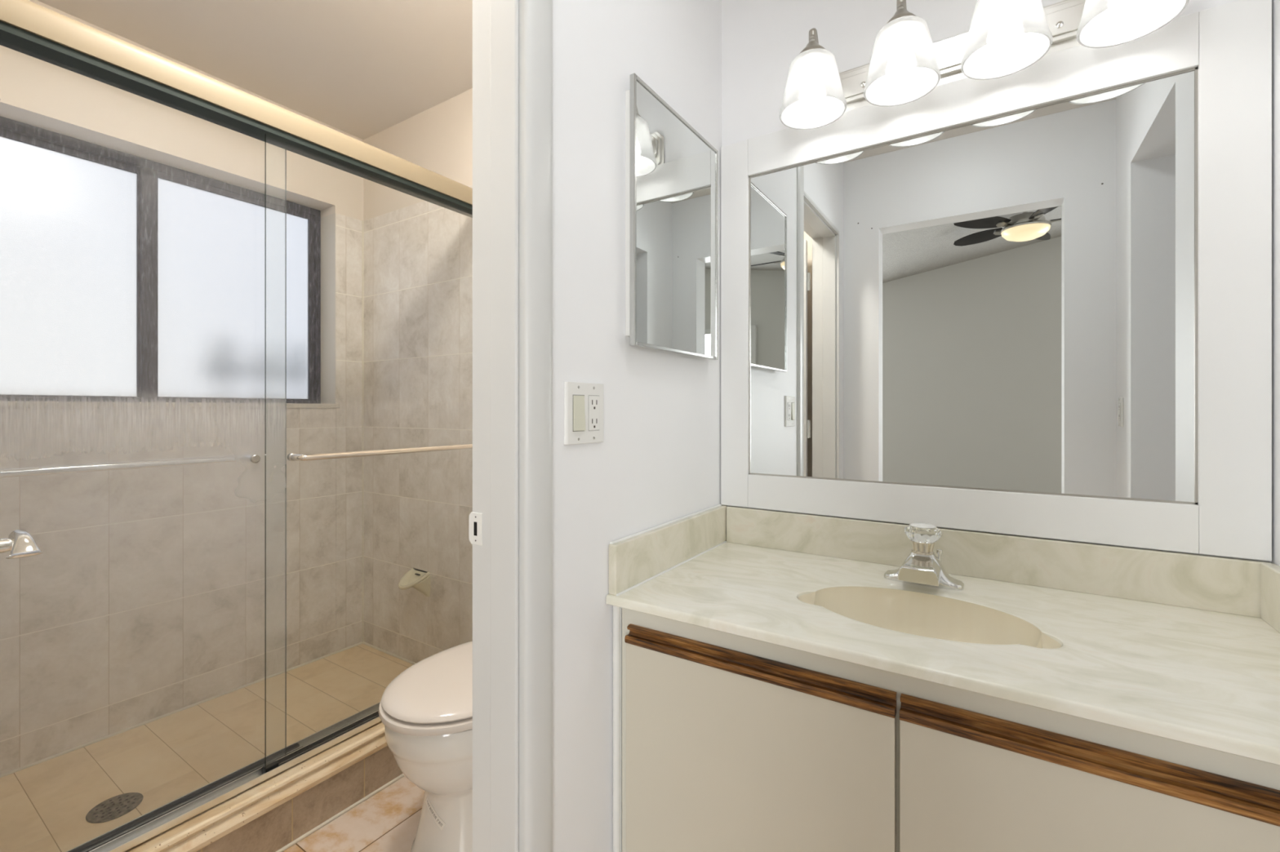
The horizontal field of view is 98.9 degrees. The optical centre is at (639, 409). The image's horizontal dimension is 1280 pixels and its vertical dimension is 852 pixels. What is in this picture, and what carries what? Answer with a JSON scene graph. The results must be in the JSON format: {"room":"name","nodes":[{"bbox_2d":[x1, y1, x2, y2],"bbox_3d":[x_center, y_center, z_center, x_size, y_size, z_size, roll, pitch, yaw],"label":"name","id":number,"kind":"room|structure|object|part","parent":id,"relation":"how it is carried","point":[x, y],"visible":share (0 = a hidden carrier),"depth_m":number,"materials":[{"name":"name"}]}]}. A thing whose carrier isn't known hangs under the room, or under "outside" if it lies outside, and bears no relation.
{"room":"bathroom","nodes":[
{"label":"bathroom","id":0,"kind":"room"},
{"bbox_2d":[0,529,42,559],"bbox_3d":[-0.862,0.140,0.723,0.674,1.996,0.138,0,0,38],"label":"shower head","id":1,"kind":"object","parent":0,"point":[20,544],"depth_m":0.94,"materials":[{"name":"silver metal"}]},
{"bbox_2d":[0,0,363,220],"bbox_3d":[-1.752,-0.056,2.018,0.180,2.412,1.620,0,0,33],"label":"wall","id":2,"kind":"structure","parent":0,"point":[34,91],"depth_m":1.95,"materials":[{"name":"beige paint"}]},
{"bbox_2d":[0,115,320,404],"bbox_3d":[-1.815,-0.469,2.018,0.045,0.889,1.212,0,0,33],"label":"window","id":3,"kind":"structure","parent":2,"relation":"in","point":[125,277],"depth_m":2.00,"materials":[{"name":"white glass"}]},
{"bbox_3d":[-1.981,-0.460,1.787,0.005,0.833,0.564,0,0,33],"label":"pane","id":4,"kind":"part","parent":3,"relation":"part of","materials":[{"name":"white glass"}]},
{"bbox_3d":[-1.981,-0.463,1.787,0.016,0.847,0.584,0,0,33],"label":"fixed sash","id":5,"kind":"part","parent":3,"relation":"part of","materials":[{"name":"white glass"}]},
{"bbox_3d":[-1.656,-0.463,2.248,0.016,0.847,0.604,0,0,33],"label":"sliding sash","id":6,"kind":"part","parent":3,"relation":"part of","materials":[{"name":"white glass"}]},
{"bbox_3d":[-1.656,-0.460,2.248,0.005,0.833,0.584,0,0,33],"label":"pane","id":7,"kind":"part","parent":3,"relation":"part of","materials":[{"name":"white glass"}]},
{"bbox_2d":[0,400,340,408],"bbox_3d":[-1.752,-0.015,1.988,0.174,0.020,1.230,0,0,33],"label":"trim","id":8,"kind":"structure","parent":2,"relation":"attached to","point":[15,404],"depth_m":1.90,"materials":[{"name":"stone"}]},
{"bbox_2d":[0,213,361,774],"bbox_3d":[-1.684,0.111,1.952,0.006,1.979,1.445,0,0,33],"label":"tiled wall","id":9,"kind":"structure","parent":2,"relation":"attached to","point":[143,600],"depth_m":1.95,"materials":[{"name":"beige tile"}]},
{"bbox_2d":[0,220,415,777],"bbox_3d":[-1.315,0.107,1.718,0.876,1.972,1.434,0,0,33],"label":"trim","id":10,"kind":"structure","parent":9,"relation":"attached to","point":[362,642],"depth_m":2.37,"materials":[{"name":"beige tile"}]},
{"bbox_2d":[320,213,335,404],"bbox_3d":[-1.430,-0.451,2.494,0.164,0.856,0.006,0,0,33],"label":"window jamb","id":11,"kind":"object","parent":2,"relation":"attached to","point":[327,223],"depth_m":2.48,"materials":[{"name":"tile"}]},
{"bbox_2d":[0,644,413,851],"bbox_3d":[-1.322,1.145,1.718,0.968,0.110,1.485,0,0,33],"label":"floor","id":12,"kind":"structure","parent":0,"point":[45,806],"depth_m":1.74,"materials":[{"name":"tile"}]},
{"bbox_2d":[85,792,143,823],"bbox_3d":[-1.435,1.088,1.496,0.114,0.004,0.114,0,0,33],"label":"shower drain","id":13,"kind":"object","parent":12,"relation":"on","point":[113,808],"visible":1,"depth_m":1.49,"materials":[{"name":"metal"}]},
{"bbox_2d":[37,0,472,139],"bbox_3d":[-0.243,-1.292,1.004,4.100,0.060,1.780,0,0,33],"label":"ceiling","id":14,"kind":"structure","parent":0,"point":[360,68],"depth_m":1.90,"materials":[{"name":"paint"}]},
{"bbox_2d":[283,776,424,851],"bbox_3d":[0.231,1.175,0.696,2.770,0.050,1.780,0,0,33],"label":"floor","id":15,"kind":"structure","parent":0,"point":[388,821],"depth_m":1.51,"materials":[{"name":"tile"}]},
{"bbox_2d":[124,721,404,851],"bbox_3d":[-0.968,1.059,1.449,0.124,0.186,1.509,0,0,33],"label":"shower curb","id":16,"kind":"object","parent":15,"relation":"on","point":[278,812],"visible":0.43,"depth_m":1.45,"materials":[{"name":"tile"}]},
{"bbox_2d":[0,0,472,851],"bbox_3d":[-0.968,0.080,1.485,0.144,1.770,1.439,0,0,34],"label":"shower door","id":17,"kind":"structure","parent":16,"relation":"on","point":[27,27],"depth_m":1.33,"materials":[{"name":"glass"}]},
{"bbox_3d":[-1.172,0.112,1.199,0.006,1.685,0.729,0,0,33],"label":"glass panel","id":18,"kind":"part","parent":17,"relation":"part of","materials":[{"name":"grey"}]},
{"bbox_3d":[-0.775,0.112,1.755,0.006,1.685,0.762,0,0,33],"label":"glass panel","id":19,"kind":"part","parent":17,"relation":"part of","materials":[{"name":"grey"}]},
{"bbox_2d":[377,640,472,851],"bbox_3d":[-0.397,0.774,1.553,0.398,0.752,0.677,0,0,33],"label":"toilet","id":20,"kind":"object","parent":15,"relation":"on","point":[425,712],"visible":0.45,"depth_m":1.31,"materials":[{"name":"ceramic"}]},
{"bbox_3d":[-0.457,0.737,1.461,0.378,0.022,0.456,0,0,33],"label":"seat","id":21,"kind":"part","parent":20,"relation":"part of","materials":[{"name":"plastic"}]},
{"bbox_3d":[-0.451,0.708,1.470,0.368,0.030,0.464,0,0,33],"label":"lid","id":22,"kind":"part","parent":20,"relation":"part of","materials":[{"name":"ceramic"}]},
{"bbox_3d":[-0.421,0.950,1.516,0.364,0.400,0.555,0,0,33],"label":"bowl","id":23,"kind":"part","parent":20,"relation":"part of","materials":[{"name":"ceramic"}]},
{"bbox_2d":[426,800,442,826],"bbox_3d":[-0.515,1.011,1.368,0.067,0.039,0.004,0,0,36],"label":"print","id":24,"kind":"object","parent":20,"relation":"attached to","point":[434,809],"depth_m":1.37,"materials":[{"name":"grey"}]},
{"bbox_2d":[613,605,1279,851],"bbox_3d":[0.524,0.769,1.038,1.049,0.762,0.544,0,0,33],"label":"vanity cabinet","id":25,"kind":"object","parent":15,"relation":"on","point":[723,742],"visible":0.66,"depth_m":0.83,"materials":[{"name":"beige laminate"}]},
{"bbox_3d":[0.179,0.443,0.949,0.484,0.031,0.020,0,0,33],"label":"finger pull","id":26,"kind":"part","parent":25,"relation":"part of","materials":[{"name":"brown wood"}]},
{"bbox_3d":[0.180,0.739,0.951,0.484,0.562,0.018,0,0,33],"label":"door","id":27,"kind":"part","parent":25,"relation":"part of","materials":[{"name":"beige laminate"}]},
{"bbox_2d":[605,504,1279,765],"bbox_3d":[0.528,0.381,1.032,1.063,0.231,0.552,0,0,33],"label":"countertop","id":28,"kind":"structure","parent":25,"relation":"on","point":[1183,647],"depth_m":1.01,"materials":[{"name":"white stone"}]},
{"bbox_2d":[884,522,964,591],"bbox_3d":[0.590,0.307,1.147,0.152,0.126,0.122,0,0,33],"label":"faucet","id":29,"kind":"object","parent":28,"relation":"on","point":[922,566],"visible":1,"depth_m":1.14,"materials":[{"name":"silver metal"}]},
{"bbox_3d":[0.581,0.331,1.133,0.074,0.041,0.090,0,0,33],"label":"spout","id":30,"kind":"part","parent":29,"relation":"part of","materials":[{"name":"silver metal"}]},
{"bbox_3d":[0.603,0.293,1.168,0.046,0.026,0.046,0,0,33],"label":"knob stem","id":31,"kind":"part","parent":29,"relation":"part of","materials":[{"name":"silver metal"}]},
{"bbox_3d":[0.603,0.265,1.168,0.071,0.031,0.071,0,0,33],"label":"knob","id":32,"kind":"part","parent":29,"relation":"part of","materials":[{"name":"clear glass"}]},
{"bbox_3d":[0.639,0.319,1.168,0.012,0.041,0.012,0,0,33],"label":"drain pull","id":33,"kind":"part","parent":29,"relation":"part of","materials":[{"name":"silver metal"}]},
{"bbox_3d":[0.591,0.739,0.684,0.484,0.562,0.018,0,0,33],"label":"door","id":34,"kind":"part","parent":25,"relation":"part of","materials":[{"name":"beige laminate"}]},
{"bbox_3d":[0.590,0.443,0.682,0.484,0.031,0.020,0,0,33],"label":"finger pull","id":35,"kind":"part","parent":25,"relation":"part of","materials":[{"name":"brown wood"}]},
{"bbox_2d":[552,0,721,851],"bbox_3d":[-0.195,-0.056,1.008,0.123,2.412,1.620,0,0,33],"label":"wall","id":36,"kind":"structure","parent":0,"point":[657,462],"depth_m":1.08,"materials":[{"name":"white paint"}]},
{"bbox_2d":[468,0,523,851],"bbox_3d":[-0.410,0.137,0.681,0.138,2.026,0.628,0,0,33],"label":"trim","id":37,"kind":"structure","parent":36,"relation":"attached to","point":[495,521],"depth_m":0.92,"materials":[{"name":"white paint"}]},
{"bbox_3d":[-0.289,0.210,0.964,0.034,0.056,0.002,0,0,33],"label":"strike plate","id":38,"kind":"part","parent":37,"relation":"part of","materials":[{"name":"white plastic"}]},
{"bbox_2d":[523,0,552,851],"bbox_3d":[-0.169,-0.056,0.925,0.012,2.412,0.068,0,0,33],"label":"trim","id":39,"kind":"structure","parent":36,"relation":"attached to","point":[537,14],"depth_m":0.91,"materials":[{"name":"white paint"}]},
{"bbox_2d":[564,382,603,444],"bbox_3d":[-0.101,0.007,1.029,0.010,0.114,0.115,0,0,33],"label":"switch plate","id":40,"kind":"object","parent":36,"relation":"attached to","point":[583,402],"visible":1,"depth_m":1.02,"materials":[{"name":"white plastic"}]},
{"bbox_2d":[573,395,586,431],"bbox_3d":[-0.112,0.007,1.008,0.005,0.065,0.032,0,0,33],"label":"rocker switch","id":41,"kind":"object","parent":40,"relation":"attached to","point":[579,401],"depth_m":1.01,"materials":[{"name":"beige plastic"}]},
{"bbox_2d":[588,395,599,431],"bbox_3d":[-0.088,0.007,1.048,0.002,0.066,0.033,0,0,33],"label":"outlet","id":42,"kind":"object","parent":40,"relation":"attached to","point":[593,401],"depth_m":1.05,"materials":[{"name":"white plastic"}]},
{"bbox_2d":[625,72,718,359],"bbox_3d":[0.086,-0.411,1.298,0.032,0.558,0.404,0,0,33],"label":"medicine cabinet","id":43,"kind":"object","parent":36,"relation":"attached to","point":[672,171],"visible":1,"depth_m":1.24,"materials":[{"name":"silver mirror"}]},
{"bbox_2d":[363,0,1271,563],"bbox_3d":[-0.140,-0.056,1.866,3.092,2.412,0.120,0,0,33],"label":"wall","id":44,"kind":"structure","parent":0,"point":[761,39],"depth_m":1.50,"materials":[{"name":"white paint"}]},
{"bbox_2d":[363,185,472,663],"bbox_3d":[-0.899,0.111,2.301,0.932,1.979,0.006,0,0,33],"label":"tiled wall","id":45,"kind":"structure","parent":44,"relation":"attached to","point":[418,257],"depth_m":2.33,"materials":[{"name":"beige tile"}]},
{"bbox_2d":[398,568,430,596],"bbox_3d":[-0.952,0.731,2.277,0.126,0.102,0.092,0,0,33],"label":"soap dish","id":46,"kind":"object","parent":45,"relation":"attached to","point":[419,580],"visible":1,"depth_m":2.27,"materials":[{"name":"beige ceramic"}]},
{"bbox_2d":[779,0,1189,129],"bbox_3d":[0.658,-0.802,1.159,0.719,0.203,0.197,0,0,33],"label":"vanity light","id":47,"kind":"object","parent":44,"relation":"attached to","point":[1004,37],"visible":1,"depth_m":1.14,"materials":[{"name":"white glass"}]},
{"bbox_3d":[0.408,-0.762,1.294,0.061,0.100,0.061,0,0,33],"label":"bulb","id":48,"kind":"part","parent":47,"relation":"part of","materials":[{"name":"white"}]},
{"bbox_3d":[0.408,-0.763,1.294,0.152,0.126,0.152,0,0,33],"label":"lamp shade","id":49,"kind":"part","parent":47,"relation":"part of","materials":[{"name":"white glass"}]},
{"bbox_3d":[0.432,-0.849,1.333,0.017,0.108,0.102,0,0,33],"label":"arm","id":50,"kind":"part","parent":47,"relation":"part of","materials":[{"name":"silver metal"}]},
{"bbox_3d":[0.568,-0.762,1.191,0.061,0.100,0.061,0,0,33],"label":"bulb","id":51,"kind":"part","parent":47,"relation":"part of","materials":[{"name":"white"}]},
{"bbox_3d":[0.568,-0.763,1.191,0.152,0.126,0.152,0,0,33],"label":"lamp shade","id":52,"kind":"part","parent":47,"relation":"part of","materials":[{"name":"white glass"}]},
{"bbox_3d":[0.593,-0.849,1.229,0.017,0.108,0.102,0,0,33],"label":"arm","id":53,"kind":"part","parent":47,"relation":"part of","materials":[{"name":"silver metal"}]},
{"bbox_3d":[0.726,-0.762,1.088,0.061,0.100,0.061,0,0,33],"label":"bulb","id":54,"kind":"part","parent":47,"relation":"part of","materials":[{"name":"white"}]},
{"bbox_3d":[0.726,-0.763,1.088,0.152,0.126,0.152,0,0,33],"label":"lamp shade","id":55,"kind":"part","parent":47,"relation":"part of","materials":[{"name":"white glass"}]},
{"bbox_3d":[0.883,-0.762,0.986,0.061,0.100,0.061,0,0,33],"label":"bulb","id":56,"kind":"part","parent":47,"relation":"part of","materials":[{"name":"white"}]},
{"bbox_3d":[0.883,-0.763,0.986,0.152,0.126,0.152,0,0,33],"label":"lamp shade","id":57,"kind":"part","parent":47,"relation":"part of","materials":[{"name":"white glass"}]},
{"bbox_2d":[720,0,1271,561],"bbox_3d":[0.674,-0.235,1.257,1.056,1.006,0.015,0,0,33],"label":"wall mirror","id":58,"kind":"object","parent":44,"relation":"attached to","point":[1035,300],"visible":0.98,"depth_m":1.16,"materials":[{"name":"white"}]},
{"bbox_2d":[726,506,1272,618],"bbox_3d":[0.681,0.321,1.250,1.040,0.100,0.019,0,0,33],"label":"backsplash","id":59,"kind":"structure","parent":44,"relation":"attached to","point":[1222,584],"depth_m":1.14,"materials":[{"name":"stone"}]},
{"bbox_2d":[1271,0,1279,566],"bbox_3d":[0.800,-0.056,0.363,0.120,2.412,1.620,0,0,33],"label":"wall","id":60,"kind":"structure","parent":0,"point":[1275,3],"depth_m":0.96,"materials":[{"name":"white paint"}]}
]}

